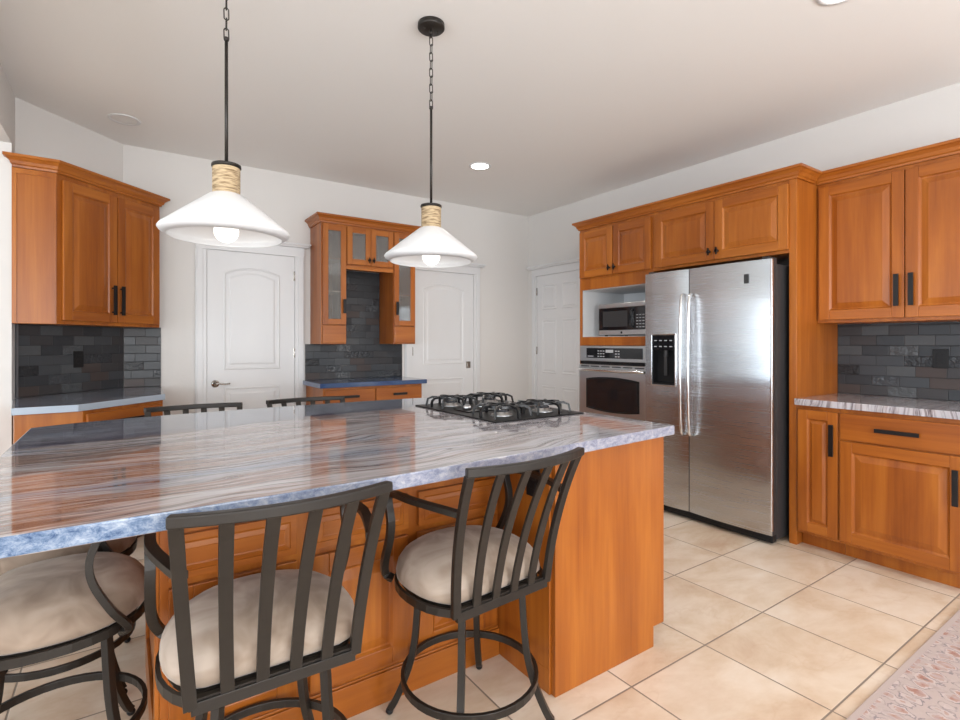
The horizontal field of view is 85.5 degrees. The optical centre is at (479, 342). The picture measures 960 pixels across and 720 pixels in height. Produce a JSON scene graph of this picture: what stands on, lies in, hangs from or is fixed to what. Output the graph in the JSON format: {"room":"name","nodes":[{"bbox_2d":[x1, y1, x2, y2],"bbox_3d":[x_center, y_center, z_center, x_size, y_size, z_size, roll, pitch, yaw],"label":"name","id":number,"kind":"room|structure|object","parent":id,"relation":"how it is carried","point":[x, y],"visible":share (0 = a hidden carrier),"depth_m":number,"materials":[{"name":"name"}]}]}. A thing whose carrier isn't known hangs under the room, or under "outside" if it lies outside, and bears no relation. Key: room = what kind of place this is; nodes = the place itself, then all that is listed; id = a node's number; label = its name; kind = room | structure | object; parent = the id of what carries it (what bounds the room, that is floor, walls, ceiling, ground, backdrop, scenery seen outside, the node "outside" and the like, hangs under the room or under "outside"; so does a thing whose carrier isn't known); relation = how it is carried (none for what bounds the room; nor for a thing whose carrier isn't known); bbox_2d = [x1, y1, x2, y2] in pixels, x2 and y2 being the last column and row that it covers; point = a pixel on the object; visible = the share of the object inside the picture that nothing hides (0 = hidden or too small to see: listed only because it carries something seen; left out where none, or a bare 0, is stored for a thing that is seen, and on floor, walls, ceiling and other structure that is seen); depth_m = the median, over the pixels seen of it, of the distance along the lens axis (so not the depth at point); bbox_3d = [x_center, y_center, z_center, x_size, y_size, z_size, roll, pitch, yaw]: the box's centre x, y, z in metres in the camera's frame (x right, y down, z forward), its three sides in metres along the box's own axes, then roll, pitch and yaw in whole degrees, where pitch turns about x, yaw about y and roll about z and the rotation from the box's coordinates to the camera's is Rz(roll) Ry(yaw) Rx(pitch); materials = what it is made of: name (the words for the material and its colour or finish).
{"room":"kitchen","nodes":[
{"label":"kitchen","id":0,"kind":"room"},
{"bbox_2d":[0,63,11,142],"bbox_3d":[-0.999,-1.397,0.324,0.150,0.335,6.866,0,0,-35],"label":"wall","id":1,"kind":"structure","parent":0,"point":[5,88],"depth_m":3.05,"materials":[{"name":"paint"}]},
{"bbox_2d":[0,91,122,455],"bbox_3d":[-2.943,-0.140,3.648,0.715,2.850,0.814,0,0,-35],"label":"wall","id":2,"kind":"structure","parent":0,"point":[36,131],"depth_m":3.33,"materials":[{"name":"paint"}]},
{"bbox_2d":[15,324,123,397],"bbox_3d":[-2.873,0.104,3.683,0.015,0.490,0.800,0,0,10],"label":"tile backsplash","id":3,"kind":"structure","parent":2,"relation":"attached to","point":[43,353],"depth_m":3.61,"materials":[{"name":"tile"}]},
{"bbox_2d":[73,351,83,367],"bbox_3d":[-2.863,0.116,3.704,0.009,0.118,0.075,0,0,11],"label":"outlet","id":4,"kind":"object","parent":3,"relation":"attached to","point":[78,356],"visible":1,"depth_m":3.70,"materials":[{"name":"black plastic"}]},
{"bbox_2d":[2,151,169,327],"bbox_3d":[-2.735,-0.639,3.659,0.294,1.036,1.100,0,0,10],"label":"upper cabinet","id":5,"kind":"object","parent":2,"relation":"attached to","point":[86,243],"visible":1,"depth_m":3.46,"materials":[{"name":"brown wood"}]},
{"bbox_2d":[123,144,527,414],"bbox_3d":[-1.119,-0.140,5.323,4.290,2.850,0.120,0,0,-35],"label":"wall","id":6,"kind":"structure","parent":0,"point":[499,240],"depth_m":4.91,"materials":[{"name":"paint"}]},
{"bbox_2d":[124,327,160,386],"bbox_3d":[-2.699,0.112,4.154,0.248,0.475,0.009,0,0,-35],"label":"tile backsplash","id":7,"kind":"structure","parent":6,"relation":"attached to","point":[142,346],"depth_m":4.15,"materials":[{"name":"tile"}]},
{"bbox_2d":[195,242,310,412],"bbox_3d":[-2.007,0.183,4.595,1.000,2.204,0.072,0,0,-35],"label":"door","id":8,"kind":"structure","parent":6,"relation":"in","point":[245,352],"depth_m":4.59,"materials":[{"name":"white wood"}]},
{"bbox_2d":[305,271,401,379],"bbox_3d":[-1.231,-0.181,5.164,1.000,1.060,0.009,0,0,-35],"label":"tile backsplash","id":9,"kind":"structure","parent":6,"relation":"attached to","point":[362,355],"depth_m":5.18,"materials":[{"name":"tile"}]},
{"bbox_2d":[305,212,420,343],"bbox_3d":[-1.111,-0.574,5.022,1.044,1.167,0.379,0,0,-35],"label":"upper cabinet","id":10,"kind":"object","parent":6,"relation":"attached to","point":[339,244],"visible":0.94,"depth_m":4.83,"materials":[{"name":"brown wood"}]},
{"bbox_2d":[405,263,485,397],"bbox_3d":[-0.382,0.191,5.712,1.055,2.189,0.072,0,0,-35],"label":"door","id":11,"kind":"structure","parent":6,"relation":"in","point":[445,352],"depth_m":5.76,"materials":[{"name":"white wood"}]},
{"bbox_2d":[0,0,959,216],"bbox_3d":[-0.773,-1.615,0.912,8.760,0.100,7.780,0,0,-35],"label":"ceiling","id":12,"kind":"structure","parent":0,"point":[566,102],"depth_m":3.06,"materials":[{"name":"paint"}]},
{"bbox_2d":[107,113,140,125],"bbox_3d":[-2.486,-1.561,3.630,0.196,0.008,0.196,0,0,-35],"label":"ceiling speaker","id":13,"kind":"object","parent":12,"relation":"in","point":[124,119],"visible":1,"depth_m":3.62,"materials":[{"name":"white plastic"}]},
{"bbox_2d":[156,0,289,247],"bbox_3d":[-0.962,-0.972,1.968,0.454,1.184,0.454,0,0,-35],"label":"pendant light","id":14,"kind":"object","parent":12,"relation":"hanging from","point":[222,217],"visible":1,"depth_m":1.92,"materials":[{"name":"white metal"}]},
{"bbox_2d":[384,16,476,267],"bbox_3d":[-0.240,-0.972,2.545,0.454,1.184,0.454,0,0,-35],"label":"pendant light","id":15,"kind":"object","parent":12,"relation":"hanging from","point":[430,245],"visible":1,"depth_m":2.50,"materials":[{"name":"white metal"}]},
{"bbox_2d":[469,162,490,169],"bbox_3d":[0.000,-1.561,4.588,0.200,0.008,0.200,0,0,-35],"label":"recessed light","id":16,"kind":"object","parent":12,"relation":"in","point":[477,165],"visible":1,"depth_m":4.58,"materials":[{"name":"white ceramic"}]},
{"bbox_2d":[816,0,849,5],"bbox_3d":[1.606,-1.561,2.306,0.196,0.008,0.196,0,0,-35],"label":"recessed light","id":17,"kind":"object","parent":12,"relation":"in","point":[820,2],"visible":1,"depth_m":2.38,"materials":[{"name":"white plastic"}]},
{"bbox_2d":[0,510,959,719],"bbox_3d":[-0.773,1.335,0.912,8.760,0.100,7.780,0,0,-35],"label":"floor","id":18,"kind":"structure","parent":0,"point":[751,628],"depth_m":2.17,"materials":[{"name":"beige tile"}]},
{"bbox_2d":[0,536,136,692],"bbox_3d":[-1.620,0.811,1.922,0.590,0.947,0.544,0,0,-33],"label":"bar stool","id":19,"kind":"object","parent":18,"relation":"on","point":[126,546],"visible":0.18,"depth_m":1.78,"materials":[{"name":"beige fabric"}]},
{"bbox_2d":[0,536,136,575],"bbox_3d":[-1.542,0.722,1.972,0.398,0.117,0.477,0,0,-33],"label":"seat cushion","id":20,"kind":"object","parent":19,"relation":"on","point":[125,546],"depth_m":1.78,"materials":[{"name":"beige fabric"}]},
{"bbox_2d":[0,541,147,719],"bbox_3d":[-1.291,0.811,1.482,0.590,0.947,0.544,0,0,-37],"label":"bar stool","id":21,"kind":"object","parent":18,"relation":"on","point":[52,608],"visible":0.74,"depth_m":1.43,"materials":[{"name":"beige fabric"}]},
{"bbox_2d":[0,552,143,655],"bbox_3d":[-1.216,0.722,1.538,0.398,0.117,0.477,0,0,-37],"label":"seat cushion","id":22,"kind":"object","parent":21,"relation":"on","point":[48,607],"depth_m":1.41,"materials":[{"name":"beige fabric"}]},
{"bbox_2d":[13,400,162,537],"bbox_3d":[-2.526,0.838,3.505,0.766,0.894,1.351,0,0,10],"label":"base cabinet","id":23,"kind":"object","parent":18,"relation":"on","point":[22,424],"visible":0.09,"depth_m":2.98,"materials":[{"name":"brown wood"}]},
{"bbox_2d":[11,386,164,415],"bbox_3d":[-2.586,0.370,3.487,0.816,0.040,1.237,0,0,-35],"label":"countertop","id":24,"kind":"structure","parent":23,"relation":"on","point":[105,398],"depth_m":3.21,"materials":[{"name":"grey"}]},
{"bbox_2d":[144,402,242,416],"bbox_3d":[-1.413,0.811,2.627,0.544,0.947,0.590,0,0,-35],"label":"bar stool","id":25,"kind":"object","parent":18,"relation":"on","point":[147,411],"visible":0.04,"depth_m":2.84,"materials":[{"name":"brown metal"}]},
{"bbox_2d":[144,481,392,719],"bbox_3d":[-0.545,0.811,1.339,0.544,0.947,0.590,0,0,-34],"label":"bar stool","id":26,"kind":"object","parent":18,"relation":"on","point":[241,638],"visible":1,"depth_m":1.22,"materials":[{"name":"brown metal"}]},
{"bbox_2d":[159,569,353,688],"bbox_3d":[-0.597,0.722,1.417,0.477,0.117,0.398,0,0,-34],"label":"seat cushion","id":27,"kind":"object","parent":26,"relation":"on","point":[246,589],"depth_m":1.29,"materials":[{"name":"beige fabric"}]},
{"bbox_2d":[266,396,344,407],"bbox_3d":[-0.929,0.811,2.985,0.544,0.947,0.590,0,0,-34],"label":"bar stool","id":28,"kind":"object","parent":18,"relation":"on","point":[326,399],"visible":0.06,"depth_m":3.20,"materials":[{"name":"brown metal"}]},
{"bbox_2d":[306,384,421,404],"bbox_3d":[-1.087,0.838,4.934,0.960,0.894,0.552,0,0,-35],"label":"base cabinet","id":29,"kind":"object","parent":18,"relation":"on","point":[406,391],"visible":0.26,"depth_m":4.72,"materials":[{"name":"brown wood"}]},
{"bbox_2d":[303,376,426,388],"bbox_3d":[-1.089,0.370,4.941,1.035,0.040,0.537,0,0,-35],"label":"countertop","id":30,"kind":"structure","parent":29,"relation":"on","point":[400,380],"depth_m":4.78,"materials":[{"name":"grey stone"}]},
{"bbox_2d":[145,437,663,719],"bbox_3d":[-0.380,0.838,2.332,1.870,0.894,1.487,0,0,-35],"label":"base cabinet","id":31,"kind":"object","parent":18,"relation":"on","point":[600,606],"visible":0.36,"depth_m":1.94,"materials":[{"name":"brown wood"}]},
{"bbox_2d":[0,397,673,558],"bbox_3d":[-0.531,0.370,2.202,2.250,0.040,1.722,0,0,-35],"label":"countertop","id":32,"kind":"structure","parent":31,"relation":"on","point":[83,483],"depth_m":1.59,"materials":[{"name":"grey stone"}]},
{"bbox_2d":[415,392,583,422],"bbox_3d":[0.078,0.319,2.723,0.545,0.062,0.755,0,0,-35],"label":"gas cooktop","id":33,"kind":"object","parent":32,"relation":"in","point":[490,409],"visible":1,"depth_m":2.58,"materials":[{"name":"black metal"}]},
{"bbox_2d":[526,469,539,495],"bbox_3d":[0.199,0.521,1.958,0.009,0.118,0.075,0,0,-35],"label":"outlet","id":34,"kind":"object","parent":31,"relation":"attached to","point":[531,485],"visible":0.52,"depth_m":1.96,"materials":[{"name":"black plastic"}]},
{"bbox_2d":[529,477,534,489],"bbox_3d":[0.197,0.521,1.956,0.003,0.058,0.034,0,0,-35],"label":"socket","id":35,"kind":"object","parent":34,"relation":"attached to","point":[531,480],"depth_m":1.96,"materials":[{"name":"black plastic"}]},
{"bbox_2d":[380,447,584,719],"bbox_3d":[0.000,0.811,1.723,0.544,0.947,0.590,0,0,-39],"label":"bar stool","id":36,"kind":"object","parent":18,"relation":"on","point":[462,572],"visible":0.99,"depth_m":1.62,"materials":[{"name":"brown metal"}]},
{"bbox_2d":[396,525,539,604],"bbox_3d":[-0.059,0.722,1.796,0.477,0.117,0.398,0,0,-39],"label":"seat cushion","id":37,"kind":"object","parent":36,"relation":"on","point":[423,568],"depth_m":1.65,"materials":[{"name":"beige fabric"}]},
{"bbox_2d":[572,203,659,363],"bbox_3d":[1.382,0.082,4.709,0.659,2.407,0.870,0,0,-35],"label":"tall cabinet","id":38,"kind":"object","parent":18,"relation":"on","point":[616,248],"visible":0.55,"depth_m":4.58,"materials":[{"name":"brown wood"}]},
{"bbox_2d":[578,346,644,420],"bbox_3d":[1.333,0.388,4.644,0.601,0.725,0.770,0,0,-35],"label":"wall oven","id":39,"kind":"object","parent":38,"relation":"in","point":[611,378],"visible":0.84,"depth_m":4.49,"materials":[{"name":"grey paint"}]},
{"bbox_2d":[599,301,644,335],"bbox_3d":[1.389,-0.207,4.676,0.412,0.295,0.530,0,0,-35],"label":"microwave","id":40,"kind":"object","parent":38,"relation":"in","point":[625,319],"visible":0.68,"depth_m":4.57,"materials":[{"name":"silver metal"}]},
{"bbox_2d":[645,256,788,542],"bbox_3d":[1.842,0.367,3.859,0.810,1.836,0.968,0,0,-35],"label":"refrigerator","id":41,"kind":"object","parent":18,"relation":"on","point":[717,336],"visible":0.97,"depth_m":3.52,"materials":[{"name":"grey metal"}]},
{"bbox_2d":[649,163,837,544],"bbox_3d":[1.950,0.082,3.883,0.659,2.407,1.134,0,0,-35],"label":"tall cabinet","id":42,"kind":"object","parent":18,"relation":"on","point":[773,213],"visible":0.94,"depth_m":3.47,"materials":[{"name":"brown wood"}]},
{"bbox_2d":[797,405,845,554],"bbox_3d":[2.312,0.838,3.359,0.657,0.894,0.240,0,0,-35],"label":"base cabinet","id":43,"kind":"object","parent":18,"relation":"on","point":[818,428],"visible":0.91,"depth_m":3.19,"materials":[{"name":"brown wood"}]},
{"bbox_2d":[840,409,959,588],"bbox_3d":[2.544,0.838,3.022,0.657,0.894,0.575,0,0,-35],"label":"base cabinet","id":44,"kind":"object","parent":18,"relation":"on","point":[900,474],"visible":0.96,"depth_m":2.84,"materials":[{"name":"brown wood"}]},
{"bbox_2d":[794,393,959,419],"bbox_3d":[2.491,0.370,3.112,0.642,0.040,0.849,0,0,-35],"label":"countertop","id":45,"kind":"structure","parent":44,"relation":"on","point":[945,409],"depth_m":3.02,"materials":[{"name":"grey stone"}]},
{"bbox_2d":[846,609,959,719],"bbox_3d":[2.013,1.280,1.414,1.920,0.008,1.448,0,0,-35],"label":"area rug","id":46,"kind":"object","parent":18,"relation":"on","point":[926,686],"visible":1,"depth_m":1.92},
{"bbox_2d":[498,468,551,694],"bbox_3d":[0.101,0.838,2.675,0.638,0.894,1.465,0,0,-35],"label":"island end panel","id":47,"kind":"object","parent":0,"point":[538,603],"depth_m":1.96,"materials":[{"name":"brown wood"}]},
{"bbox_2d":[528,82,959,400],"bbox_3d":[2.792,-0.140,3.352,0.120,2.850,7.560,0,0,-35],"label":"wall","id":48,"kind":"structure","parent":0,"point":[932,117],"depth_m":3.98,"materials":[{"name":"paint"}]},
{"bbox_2d":[526,258,579,410],"bbox_3d":[0.887,0.180,5.950,0.072,2.209,1.050,0,0,-35],"label":"door","id":49,"kind":"structure","parent":48,"relation":"in","point":[555,297],"depth_m":6.00,"materials":[{"name":"white wood"}]},
{"bbox_2d":[816,138,959,323],"bbox_3d":[2.630,-0.626,3.146,0.374,0.992,0.950,0,0,-35],"label":"upper cabinet","id":50,"kind":"object","parent":48,"relation":"attached to","point":[888,226],"visible":0.99,"depth_m":3.11,"materials":[{"name":"brown wood"}]},
{"bbox_2d":[838,321,959,400],"bbox_3d":[2.752,0.110,3.291,0.009,0.478,0.850,0,0,-35],"label":"tile backsplash","id":51,"kind":"structure","parent":48,"relation":"attached to","point":[882,359],"depth_m":3.35,"materials":[{"name":"tile"}]},
{"bbox_2d":[933,349,948,368],"bbox_3d":[2.817,0.096,3.176,0.009,0.118,0.075,0,0,-35],"label":"outlet","id":52,"kind":"object","parent":51,"relation":"attached to","point":[940,356],"visible":1,"depth_m":3.17,"materials":[{"name":"black plastic"}]},
{"bbox_2d":[937,354,943,363],"bbox_3d":[2.815,0.096,3.174,0.003,0.058,0.034,0,0,-35],"label":"socket","id":53,"kind":"object","parent":52,"relation":"attached to","point":[940,357],"depth_m":3.17,"materials":[{"name":"black plastic"}]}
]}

